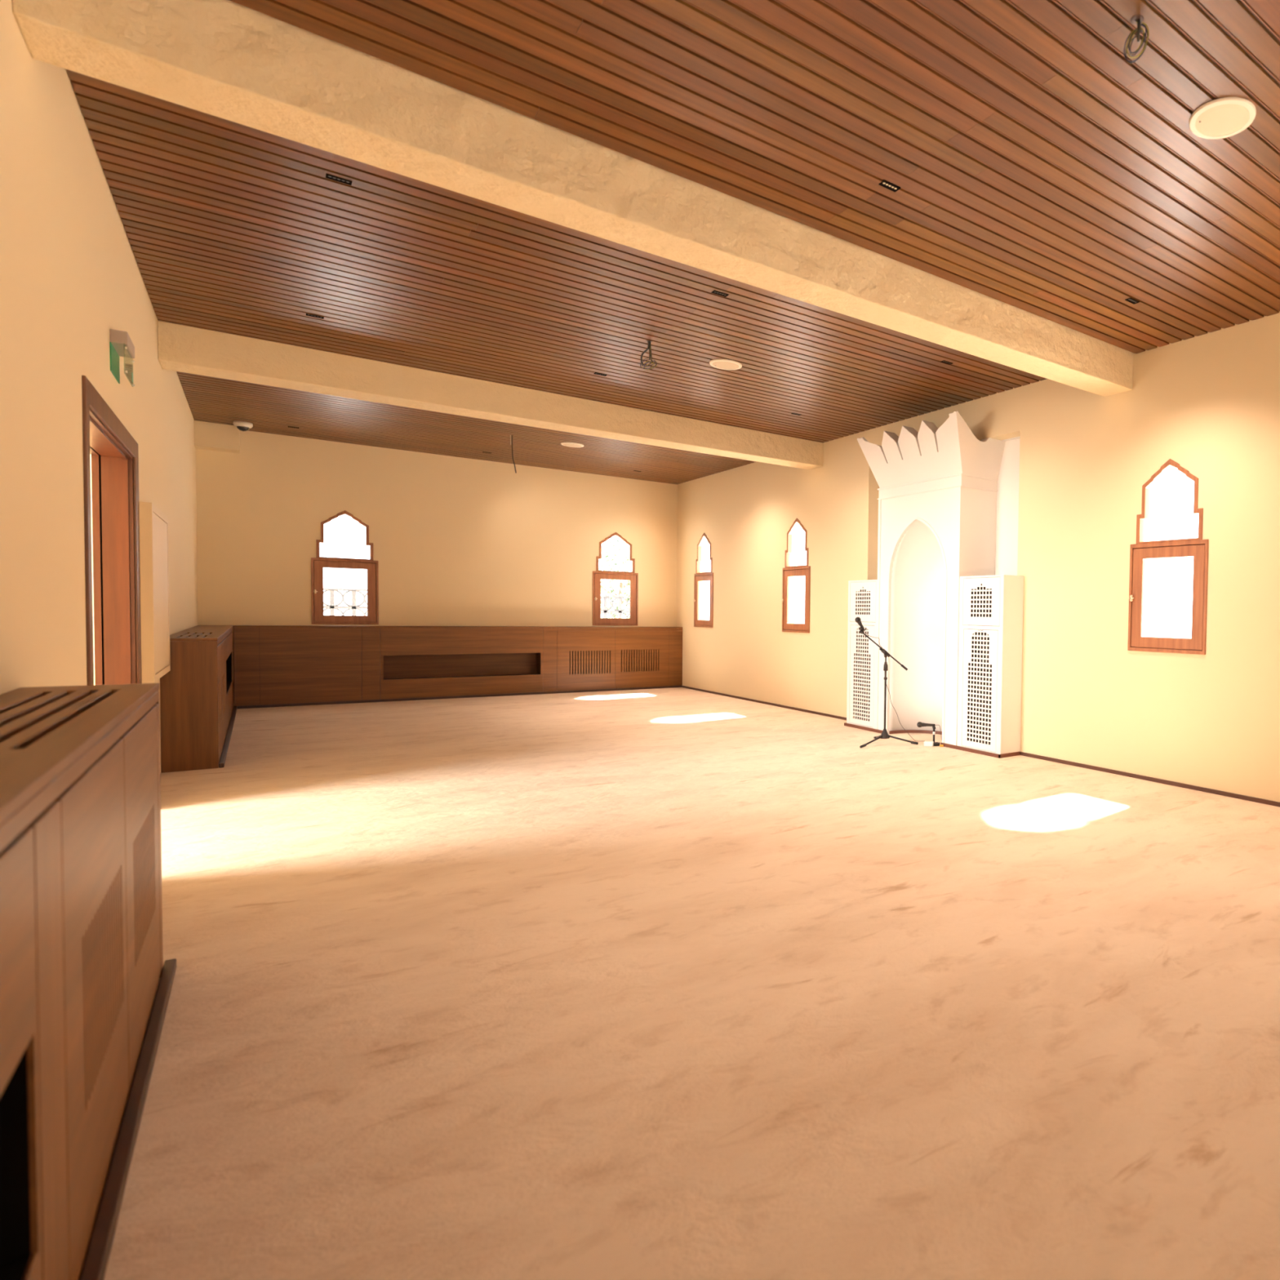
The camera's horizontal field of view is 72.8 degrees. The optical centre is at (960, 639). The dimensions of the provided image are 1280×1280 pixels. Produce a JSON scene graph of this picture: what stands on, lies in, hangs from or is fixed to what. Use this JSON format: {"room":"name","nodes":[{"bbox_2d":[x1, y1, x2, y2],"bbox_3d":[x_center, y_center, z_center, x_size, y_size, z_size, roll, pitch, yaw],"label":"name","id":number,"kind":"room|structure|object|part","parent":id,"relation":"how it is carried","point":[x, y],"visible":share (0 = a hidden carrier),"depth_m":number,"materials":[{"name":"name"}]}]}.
{"room":"mosque","nodes":[
{"label":"mosque","id":0,"kind":"room"},
{"bbox_2d":[89,453,94,684],"bbox_3d":[-6.177,-0.355,1.857,5.433,3.000,7.000,-1,2,-42],"label":"wall","id":1,"kind":"structure","parent":0,"point":[90,454],"depth_m":6.01,"materials":[{"name":"beige paint"}]},
{"bbox_2d":[0,0,197,773],"bbox_3d":[-3.055,-0.517,2.529,0.130,3.433,16.971,-1,2,-42],"label":"wall","id":2,"kind":"structure","parent":0,"point":[70,275],"depth_m":2.81,"materials":[{"name":"beige paint"}]},
{"bbox_2d":[81,375,142,685],"bbox_3d":[-4.249,-0.046,3.866,0.169,2.125,1.840,-1,2,-42],"label":"door","id":3,"kind":"structure","parent":2,"relation":"in","point":[113,451],"depth_m":4.40,"materials":[{"name":"brown wood"}]},
{"bbox_3d":[-4.280,-0.029,3.795,0.028,2.095,1.745,-1,2,-42],"label":"casing","id":4,"kind":"part","parent":3,"relation":"part of","materials":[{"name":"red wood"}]},
{"bbox_2d":[109,328,134,386],"bbox_3d":[-4.184,-1.407,3.933,0.060,0.207,0.330,-1,2,-42],"label":"exit sign","id":5,"kind":"object","parent":2,"relation":"attached to","point":[121,344],"visible":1,"depth_m":3.88,"materials":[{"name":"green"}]},
{"bbox_3d":[-4.212,-1.379,3.923,0.004,0.137,0.310,-1,2,-42],"label":"plate","id":6,"kind":"part","parent":5,"relation":"part of","materials":[{"name":"green plastic"}]},
{"bbox_2d":[138,502,170,682],"bbox_3d":[-5.222,-0.302,5.111,0.055,1.075,1.110,-1,2,-42],"label":"wall panel","id":7,"kind":"object","parent":2,"relation":"attached to","point":[153,523],"visible":0.93,"depth_m":4.78,"materials":[{"name":"beige paint"}]},
{"bbox_3d":[-5.213,-0.300,5.119,0.028,0.980,0.980,-1,2,-42],"label":"door","id":8,"kind":"part","parent":7,"relation":"part of","materials":[{"name":"beige paint"}]},
{"bbox_2d":[195,430,677,706],"bbox_3d":[-6.686,-0.838,10.746,5.656,3.433,0.150,-1,2,-42],"label":"wall","id":9,"kind":"structure","parent":0,"point":[457,541],"depth_m":10.36,"materials":[{"name":"beige paint"}]},
{"bbox_2d":[194,420,239,453],"bbox_3d":[-8.394,-2.290,8.895,0.367,0.275,0.247,-1,2,-42],"label":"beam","id":10,"kind":"structure","parent":9,"relation":"attached to","point":[209,436],"depth_m":8.81,"materials":[{"name":"beige paint"}]},
{"bbox_2d":[311,510,378,624],"bbox_3d":[-7.652,-0.902,9.798,0.660,1.413,0.091,-1,2,-42],"label":"window","id":11,"kind":"structure","parent":9,"relation":"in","point":[317,563],"depth_m":9.77,"materials":[{"name":"brown wood"}]},
{"bbox_3d":[-7.652,-1.306,9.794,0.560,0.604,0.058,-1,2,-42],"label":"arched frame","id":12,"kind":"part","parent":11,"relation":"part of","materials":[{"name":"brown wood"}]},
{"bbox_3d":[-7.665,-0.600,9.816,0.660,0.809,0.067,-1,2,-42],"label":"frame","id":13,"kind":"part","parent":11,"relation":"part of","materials":[{"name":"brown wood"}]},
{"bbox_2d":[592,532,638,625],"bbox_3d":[-5.230,-0.926,11.947,0.660,1.413,0.091,-1,2,-42],"label":"window","id":14,"kind":"structure","parent":9,"relation":"in","point":[597,575],"depth_m":11.94,"materials":[{"name":"brown wood"}]},
{"bbox_3d":[-5.243,-0.625,11.966,0.660,0.809,0.067,-1,2,-42],"label":"frame","id":15,"kind":"part","parent":14,"relation":"part of","materials":[{"name":"brown wood"}]},
{"bbox_3d":[-5.231,-1.331,11.943,0.560,0.604,0.058,-1,2,-42],"label":"arched frame","id":16,"kind":"part","parent":14,"relation":"part of","materials":[{"name":"brown wood"}]},
{"bbox_2d":[176,371,757,484],"bbox_3d":[-5.211,-2.406,9.180,5.506,0.050,4.039,-1,2,-42],"label":"ceiling","id":17,"kind":"structure","parent":0,"point":[270,409],"depth_m":9.12,"materials":[{"name":"brown"}]},
{"bbox_2d":[233,420,253,431],"bbox_3d":[-7.963,-2.368,8.742,0.164,0.096,0.164,-1,2,-42],"label":"dome camera","id":18,"kind":"object","parent":17,"relation":"attached to","point":[241,425],"visible":1,"depth_m":8.70,"materials":[{"name":"beige plastic"}]},
{"bbox_2d":[510,435,516,473],"bbox_3d":[-5.198,-2.163,9.158,0.066,0.434,0.012,0,2,-30],"label":"hanging cable","id":19,"kind":"object","parent":17,"relation":"hanging from","point":[510,435],"visible":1,"depth_m":9.15,"materials":[{"name":"black metal"}]},
{"bbox_2d":[560,442,583,447],"bbox_3d":[-4.731,-2.379,9.606,0.255,0.014,0.255,-1,2,-42],"label":"ceiling speaker","id":20,"kind":"object","parent":17,"relation":"attached to","point":[566,444],"visible":1,"depth_m":9.57,"materials":[{"name":"beige"}]},
{"bbox_2d":[563,443,582,447],"bbox_3d":[-4.731,-2.377,9.606,0.205,0.007,0.205,-1,2,-42],"label":"grille","id":21,"kind":"object","parent":20,"relation":"attached to","point":[571,445],"depth_m":9.59,"materials":[{"name":"beige"}]},
{"bbox_2d":[66,69,1046,442],"bbox_3d":[-2.293,-2.252,5.894,5.506,0.050,4.141,-1,2,-42],"label":"ceiling","id":22,"kind":"structure","parent":0,"point":[233,228],"depth_m":5.07,"materials":[{"name":"brown wood"}]},
{"bbox_2d":[306,313,324,319],"bbox_3d":[-4.484,-2.256,5.470,0.096,0.013,0.044,-1,2,-42],"label":"recessed light","id":23,"kind":"object","parent":22,"relation":"in","point":[307,314],"visible":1,"depth_m":5.47,"materials":[{"name":"black metal"}]},
{"bbox_2d":[325,173,351,185],"bbox_3d":[-2.924,-2.173,3.705,0.096,0.013,0.044,-1,2,-42],"label":"recessed light","id":24,"kind":"object","parent":22,"relation":"in","point":[327,175],"visible":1,"depth_m":3.71,"materials":[{"name":"black metal"}]},
{"bbox_2d":[593,372,607,376],"bbox_3d":[-3.068,-2.270,6.711,0.096,0.013,0.044,-1,2,-42],"label":"recessed light","id":25,"kind":"object","parent":22,"relation":"in","point":[595,373],"visible":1,"depth_m":6.71,"materials":[{"name":"black metal"}]},
{"bbox_2d":[640,339,657,369],"bbox_3d":[-2.318,-2.124,5.867,0.113,0.213,0.088,-1,2,-42],"label":"wires","id":26,"kind":"object","parent":22,"relation":"hanging from","point":[649,347],"visible":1,"depth_m":5.86,"materials":[{"name":"brown plastic"}]},
{"bbox_2d":[711,290,728,297],"bbox_3d":[-1.511,-2.188,4.959,0.096,0.013,0.044,-1,2,-42],"label":"recessed light","id":27,"kind":"object","parent":22,"relation":"in","point":[717,292],"visible":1,"depth_m":4.96,"materials":[{"name":"black metal"}]},
{"bbox_2d":[709,359,742,369],"bbox_3d":[-1.897,-2.228,6.373,0.255,0.014,0.255,-1,2,-42],"label":"ceiling speaker","id":28,"kind":"object","parent":22,"relation":"attached to","point":[725,364],"visible":1,"depth_m":6.35,"materials":[{"name":"beige plastic"}]},
{"bbox_2d":[712,361,738,368],"bbox_3d":[-1.897,-2.226,6.373,0.205,0.007,0.205,-1,2,-42],"label":"grille","id":29,"kind":"object","parent":28,"relation":"attached to","point":[720,365],"depth_m":6.36,"materials":[{"name":"beige"}]},
{"bbox_2d":[940,360,952,364],"bbox_3d":[-0.105,-2.203,6.233,0.096,0.013,0.044,-1,2,-42],"label":"recessed light","id":30,"kind":"object","parent":22,"relation":"in","point":[944,361],"visible":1,"depth_m":6.24,"materials":[{"name":"black metal"}]},
{"bbox_2d":[78,687,1279,1279],"bbox_3d":[-0.963,1.112,4.598,5.889,0.120,16.871,-1,2,-42],"label":"floor","id":31,"kind":"structure","parent":0,"point":[675,983],"depth_m":2.40,"materials":[{"name":"carpet"}]},
{"bbox_2d":[0,683,176,1279],"bbox_3d":[-1.103,0.697,0.683,0.318,0.950,4.836,-1,2,-42],"label":"base cabinet","id":32,"kind":"object","parent":31,"relation":"on","point":[82,953],"visible":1,"depth_m":1.41,"materials":[{"name":"brown wood"}]},
{"bbox_3d":[-0.654,0.729,0.370,0.007,0.853,2.063,-1,2,-42],"label":"recess panel","id":33,"kind":"part","parent":32,"relation":"part of","materials":[{"name":"brown wood"}]},
{"bbox_3d":[-1.413,0.690,1.214,0.020,0.853,0.194,-1,2,-42],"label":"panel","id":34,"kind":"part","parent":32,"relation":"part of","materials":[{"name":"brown wood"}]},
{"bbox_2d":[54,705,160,1279],"bbox_3d":[-2.015,0.659,1.869,0.050,0.853,1.572,-1,2,-42],"label":"door","id":35,"kind":"structure","parent":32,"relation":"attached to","point":[109,813],"depth_m":1.62,"materials":[{"name":"brown wood"}]},
{"bbox_3d":[-2.556,0.629,2.501,0.020,0.853,0.079,-1,2,-42],"label":"panel","id":36,"kind":"part","parent":32,"relation":"part of","materials":[{"name":"brown wood"}]},
{"bbox_2d":[160,625,237,773],"bbox_3d":[-7.028,0.384,7.357,0.324,0.950,4.546,-1,2,-42],"label":"base cabinet","id":37,"kind":"object","parent":31,"relation":"on","point":[197,706],"visible":0.99,"depth_m":5.68,"materials":[{"name":"brown"}]},
{"bbox_3d":[-5.536,0.474,5.656,0.295,0.929,0.018,-1,2,-42],"label":"panel","id":38,"kind":"part","parent":37,"relation":"part of","materials":[{"name":"brown wood"}]},
{"bbox_2d":[217,639,226,761],"bbox_3d":[-5.977,0.449,6.339,0.050,0.853,1.618,-1,2,-42],"label":"door","id":39,"kind":"structure","parent":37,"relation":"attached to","point":[221,699],"depth_m":6.20,"materials":[{"name":"brown wood"}]},
{"bbox_3d":[-6.578,0.417,7.038,0.020,0.853,0.213,-1,2,-42],"label":"panel","id":40,"kind":"part","parent":37,"relation":"part of","materials":[{"name":"brown wood"}]},
{"bbox_3d":[-7.461,0.370,8.041,0.007,0.853,2.447,-1,2,-42],"label":"recess panel","id":41,"kind":"part","parent":37,"relation":"part of","materials":[{"name":"brown wood"}]},
{"bbox_2d":[233,625,682,708],"bbox_3d":[-6.402,0.288,10.778,5.204,0.950,0.256,-1,2,-42],"label":"base cabinet","id":42,"kind":"object","parent":31,"relation":"on","point":[275,665],"visible":0.99,"depth_m":10.33,"materials":[{"name":"brown wood"}]},
{"bbox_3d":[-8.194,0.306,9.043,0.218,0.898,0.020,-1,2,-42],"label":"panel","id":43,"kind":"part","parent":42,"relation":"part of","materials":[{"name":"brown wood"}]},
{"bbox_3d":[-7.759,0.301,9.429,0.941,0.898,0.020,-1,2,-42],"label":"panel","id":44,"kind":"part","parent":42,"relation":"part of","materials":[{"name":"brown wood"}]},
{"bbox_3d":[-7.337,0.297,9.803,0.183,0.898,0.020,-1,2,-42],"label":"panel","id":45,"kind":"part","parent":42,"relation":"part of","materials":[{"name":"brown wood"}]},
{"bbox_3d":[-6.574,0.289,10.481,1.855,0.898,0.020,-1,2,-42],"label":"recess panel","id":46,"kind":"part","parent":42,"relation":"part of","materials":[{"name":"brown wood"}]},
{"bbox_3d":[-5.812,0.281,11.158,0.179,0.898,0.020,-1,2,-42],"label":"panel","id":47,"kind":"part","parent":42,"relation":"part of","materials":[{"name":"brown wood"}]},
{"bbox_2d":[556,631,669,691],"bbox_3d":[-5.154,0.292,11.763,1.604,0.861,0.050,-1,2,-42],"label":"door","id":48,"kind":"structure","parent":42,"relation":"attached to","point":[587,660],"depth_m":11.71,"materials":[{"name":"brown wood"}]},
{"bbox_3d":[-4.464,0.286,12.355,0.210,0.861,0.020,-1,2,-42],"label":"panel","id":49,"kind":"part","parent":42,"relation":"part of","materials":[{"name":"brown wood"}]},
{"bbox_2d":[858,626,918,747],"bbox_3d":[-0.752,0.422,7.324,0.548,1.090,0.532,-1,2,-42],"label":"microphone stand","id":50,"kind":"object","parent":31,"relation":"on","point":[884,735],"visible":1,"depth_m":7.32,"materials":[{"name":"black metal"}]},
{"bbox_2d":[854,617,865,631],"bbox_3d":[-0.928,-0.146,7.293,0.093,0.133,0.053,0,2,-21],"label":"microphone","id":51,"kind":"object","parent":50,"relation":"on","point":[858,620],"visible":1,"depth_m":7.27,"materials":[{"name":"black metal"}]},
{"bbox_2d":[854,617,861,622],"bbox_3d":[-0.945,-0.185,7.285,0.054,0.055,0.054,-1,2,-42],"label":"grille","id":52,"kind":"object","parent":51,"relation":"attached to","point":[857,620],"depth_m":7.27,"materials":[{"name":"grey metal"}]},
{"bbox_3d":[-0.916,-0.129,7.293,0.073,0.098,0.040,0,2,-16],"label":"handle","id":53,"kind":"part","parent":51,"relation":"part of","materials":[{"name":"black rubber"}]},
{"bbox_3d":[-0.802,0.925,7.209,0.274,0.077,0.075,-1,2,-42],"label":"leg","id":54,"kind":"part","parent":50,"relation":"part of","materials":[{"name":"black metal"}]},
{"bbox_2d":[864,631,915,741],"bbox_3d":[-0.552,0.447,7.396,0.706,1.043,0.116,1,2,-12],"label":"microphone cable","id":55,"kind":"object","parent":50,"relation":"hanging from","point":[864,632],"visible":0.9,"depth_m":7.33,"materials":[{"name":"brown plastic"}]},
{"bbox_3d":[-0.542,0.926,7.334,0.268,0.077,0.017,1,2,4],"label":"leg","id":56,"kind":"part","parent":50,"relation":"part of","materials":[{"name":"black metal"}]},
{"bbox_2d":[924,741,933,746],"bbox_3d":[-0.288,0.958,7.264,0.085,0.042,0.052,1,2,8],"label":"power adapter","id":57,"kind":"object","parent":31,"relation":"on","point":[931,744],"visible":1,"depth_m":7.24,"materials":[{"name":"white plastic"}]},
{"bbox_2d":[844,411,1023,758],"bbox_3d":[-0.315,-0.526,7.665,0.675,2.985,2.394,-1,2,-42],"label":"mihrab","id":58,"kind":"object","parent":31,"relation":"on","point":[937,604],"visible":0.99,"depth_m":7.36,"materials":[{"name":"white paint"}]},
{"bbox_3d":[-1.032,0.365,8.290,0.006,1.066,0.438,-1,2,-42],"label":"lattice door","id":59,"kind":"part","parent":58,"relation":"part of","materials":[{"name":"white paint"}]},
{"bbox_3d":[-1.019,-0.401,8.266,0.006,0.418,0.470,-1,2,-42],"label":"lattice door","id":60,"kind":"part","parent":58,"relation":"part of","materials":[{"name":"white paint"}]},
{"bbox_3d":[-0.420,-1.768,7.514,0.335,0.497,1.524,-1,2,-42],"label":"crown","id":61,"kind":"part","parent":58,"relation":"part of","materials":[{"name":"white paint"}]},
{"bbox_3d":[-0.433,-0.109,7.594,0.012,2.152,0.912,-1,2,-42],"label":"arch moulding","id":62,"kind":"part","parent":58,"relation":"part of","materials":[{"name":"white paint"}]},
{"bbox_3d":[-0.415,-0.219,7.605,0.030,2.372,1.260,-1,2,-42],"label":"panel","id":63,"kind":"part","parent":58,"relation":"part of","materials":[{"name":"white paint"}]},
{"bbox_3d":[0.128,-1.747,7.136,0.645,0.497,0.234,-1,2,-42],"label":"crown","id":64,"kind":"part","parent":58,"relation":"part of","materials":[{"name":"white paint"}]},
{"bbox_3d":[0.159,-0.200,7.292,0.413,2.372,0.030,-1,2,-42],"label":"panel","id":65,"kind":"part","parent":58,"relation":"part of","materials":[{"name":"white paint"}]},
{"bbox_3d":[0.174,0.428,6.933,0.006,1.066,0.438,-1,2,-42],"label":"lattice door","id":66,"kind":"part","parent":58,"relation":"part of","materials":[{"name":"white paint"}]},
{"bbox_3d":[0.187,-0.337,6.909,0.006,0.418,0.470,-1,2,-42],"label":"lattice door","id":67,"kind":"part","parent":58,"relation":"part of","materials":[{"name":"white paint"}]},
{"bbox_2d":[932,725,935,742],"bbox_3d":[-0.243,0.889,7.332,0.110,0.180,0.110,-1,2,-42],"label":"microphone stand","id":68,"kind":"object","parent":31,"relation":"on","point":[934,726],"visible":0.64,"depth_m":7.32,"materials":[{"name":"black metal"}]},
{"bbox_2d":[916,721,935,727],"bbox_3d":[-0.317,0.789,7.327,0.170,0.053,0.053,1,2,-1],"label":"microphone","id":69,"kind":"object","parent":68,"relation":"on","point":[919,724],"visible":1,"depth_m":7.31,"materials":[{"name":"black metal"}]},
{"bbox_2d":[916,721,922,727],"bbox_3d":[-0.377,0.788,7.326,0.049,0.053,0.053,1,2,-1],"label":"grille","id":70,"kind":"object","parent":69,"relation":"attached to","point":[919,724],"depth_m":7.31,"materials":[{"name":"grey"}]},
{"bbox_3d":[-0.293,0.790,7.327,0.122,0.040,0.040,1,2,-1],"label":"handle","id":71,"kind":"part","parent":69,"relation":"part of","materials":[{"name":"black rubber"}]},
{"bbox_2d":[229,0,1279,353],"bbox_3d":[0.622,-2.098,2.613,5.506,0.050,4.106,-1,2,-42],"label":"ceiling","id":72,"kind":"structure","parent":0,"point":[1039,170],"depth_m":3.15,"materials":[{"name":"brown wood"}]},
{"bbox_2d":[878,179,900,192],"bbox_3d":[-0.329,-2.127,3.681,0.096,0.013,0.044,-1,2,-42],"label":"recessed light","id":73,"kind":"object","parent":72,"relation":"in","point":[884,183],"visible":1,"depth_m":3.68,"materials":[{"name":"black metal"}]},
{"bbox_2d":[1124,297,1139,304],"bbox_3d":[1.086,-2.142,4.960,0.096,0.013,0.044,-1,2,-42],"label":"recessed light","id":74,"kind":"object","parent":72,"relation":"in","point":[1131,300],"visible":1,"depth_m":4.96,"materials":[{"name":"black metal"}]},
{"bbox_2d":[1123,14,1148,63],"bbox_3d":[0.592,-2.009,2.637,0.077,0.139,0.061,1,2,-9],"label":"wires","id":75,"kind":"object","parent":72,"relation":"hanging from","point":[1137,20],"visible":1,"depth_m":2.63,"materials":[{"name":"brown plastic"}]},
{"bbox_2d":[1188,97,1256,139],"bbox_3d":[1.045,-2.075,3.138,0.255,0.014,0.255,-1,2,-42],"label":"ceiling speaker","id":76,"kind":"object","parent":72,"relation":"attached to","point":[1225,117],"visible":1,"depth_m":3.12,"materials":[{"name":"beige plastic"}]},
{"bbox_2d":[1195,103,1249,136],"bbox_3d":[1.045,-2.073,3.139,0.205,0.007,0.205,-1,2,-42],"label":"grille","id":77,"kind":"object","parent":76,"relation":"attached to","point":[1214,119],"depth_m":3.13,"materials":[{"name":"beige"}]},
{"bbox_2d":[676,311,1279,802],"bbox_3d":[1.117,-0.563,6.333,0.150,3.433,17.121,-1,2,-42],"label":"wall","id":78,"kind":"structure","parent":0,"point":[1208,404],"depth_m":6.30,"materials":[{"name":"beige paint"}]},
{"bbox_2d":[157,320,822,469],"bbox_3d":[-3.772,-2.177,7.561,5.506,0.296,0.307,-1,2,-42],"label":"beam","id":79,"kind":"structure","parent":78,"relation":"attached to","point":[180,348],"depth_m":6.81,"materials":[{"name":"beige paint"}]},
{"bbox_2d":[12,0,1133,396],"bbox_3d":[-0.832,-2.026,4.252,5.506,0.287,0.268,-1,2,-42],"label":"beam","id":80,"kind":"structure","parent":78,"relation":"attached to","point":[227,60],"depth_m":3.19,"materials":[{"name":"beige paint"}]},
{"bbox_2d":[693,533,713,627],"bbox_3d":[-3.829,-0.897,11.802,0.091,1.413,0.660,-1,2,-42],"label":"window","id":81,"kind":"structure","parent":78,"relation":"in","point":[699,576],"depth_m":11.88,"materials":[{"name":"brown wood"}]},
{"bbox_3d":[-3.826,-0.596,11.819,0.067,0.809,0.660,-1,2,-42],"label":"frame","id":82,"kind":"part","parent":81,"relation":"part of","materials":[{"name":"brown wood"}]},
{"bbox_3d":[-3.814,-1.302,11.797,0.058,0.604,0.560,-1,2,-42],"label":"arched frame","id":83,"kind":"part","parent":81,"relation":"part of","materials":[{"name":"brown wood"}]},
{"bbox_2d":[681,685,846,719],"bbox_3d":[-2.726,0.821,10.554,0.014,0.028,5.013,-1,2,-42],"label":"baseboard","id":84,"kind":"structure","parent":78,"relation":"attached to","point":[684,686],"depth_m":10.20,"materials":[{"name":"brown wood"}]},
{"bbox_2d":[781,518,810,632],"bbox_3d":[-2.020,-0.802,9.765,0.091,1.413,0.660,-1,2,-42],"label":"window","id":85,"kind":"structure","parent":78,"relation":"in","point":[793,571],"depth_m":9.82,"materials":[{"name":"brown wood"}]},
{"bbox_3d":[-2.017,-0.500,9.782,0.067,0.809,0.660,-1,2,-42],"label":"frame","id":86,"kind":"part","parent":85,"relation":"part of","materials":[{"name":"brown wood"}]},
{"bbox_3d":[-2.005,-1.206,9.760,0.058,0.604,0.560,-1,2,-42],"label":"arched frame","id":87,"kind":"part","parent":85,"relation":"part of","materials":[{"name":"brown wood"}]},
{"bbox_2d":[1020,751,1279,807],"bbox_3d":[3.567,1.153,3.469,0.014,0.028,9.168,-1,2,-42],"label":"baseboard","id":88,"kind":"structure","parent":78,"relation":"attached to","point":[1035,756],"depth_m":5.82,"materials":[{"name":"brown wood"}]},
{"bbox_2d":[1127,458,1208,654],"bbox_3d":[1.529,-0.615,5.769,0.091,1.413,0.660,-1,2,-42],"label":"window","id":89,"kind":"structure","parent":78,"relation":"in","point":[1197,548],"depth_m":5.76,"materials":[{"name":"brown wood"}]},
{"bbox_3d":[1.307,-0.317,5.977,0.030,0.052,0.040,-1,2,-42],"label":"handle","id":90,"kind":"part","parent":89,"relation":"part of","materials":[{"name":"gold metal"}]},
{"bbox_3d":[1.533,-0.313,5.787,0.067,0.809,0.660,-1,2,-42],"label":"frame","id":91,"kind":"part","parent":89,"relation":"part of","materials":[{"name":"brown wood"}]},
{"bbox_3d":[1.545,-1.019,5.764,0.058,0.604,0.560,-1,2,-42],"label":"arched frame","id":92,"kind":"part","parent":89,"relation":"part of","materials":[{"name":"brown wood"}]},
{"bbox_2d":[995,435,1020,575],"bbox_3d":[-0.113,-0.488,7.907,0.100,3.100,2.600,-1,2,-42],"label":"wall","id":93,"kind":"structure","parent":0,"point":[1007,493],"depth_m":7.27,"materials":[{"name":"white paint"}]},
{"label":"outside","id":94,"kind":"structure","parent":0,"visible":0},
{"bbox_3d":[-9.563,0.822,18.312,70.000,0.100,80.000,-1,2,-42],"label":"ground","id":95,"kind":"structure","parent":94,"visible":0},
{"bbox_2d":[323,588,629,618],"bbox_3d":[-7.751,0.114,12.527,7.565,1.740,0.040,-1,2,-42],"label":"iron railing","id":96,"kind":"object","parent":95,"relation":"on","point":[331,606],"visible":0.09,"depth_m":11.51,"materials":[{"name":"grey metal"}]},
{"bbox_3d":[-9.062,0.138,11.363,0.050,1.720,0.040,-1,2,-42],"label":"post","id":97,"kind":"part","parent":96,"relation":"part of","materials":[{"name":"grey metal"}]},
{"bbox_3d":[-8.875,0.136,11.529,0.050,1.720,0.040,-1,2,-42],"label":"post","id":98,"kind":"part","parent":96,"relation":"part of","materials":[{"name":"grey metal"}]},
{"bbox_3d":[-6.253,0.109,13.857,0.050,1.720,0.040,-1,2,-42],"label":"post","id":99,"kind":"part","parent":96,"relation":"part of","materials":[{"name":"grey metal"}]},
{"bbox_3d":[-6.065,0.107,14.024,0.050,1.720,0.040,-1,2,-42],"label":"post","id":100,"kind":"part","parent":96,"relation":"part of","materials":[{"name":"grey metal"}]},
{"bbox_2d":[598,539,631,618],"bbox_3d":[-6.850,-0.547,15.701,2.053,2.903,2.049,-1,2,-42],"label":"tree","id":101,"kind":"object","parent":95,"relation":"on","point":[621,589],"visible":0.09,"depth_m":15.45,"materials":[{"name":"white plant"}]}
]}

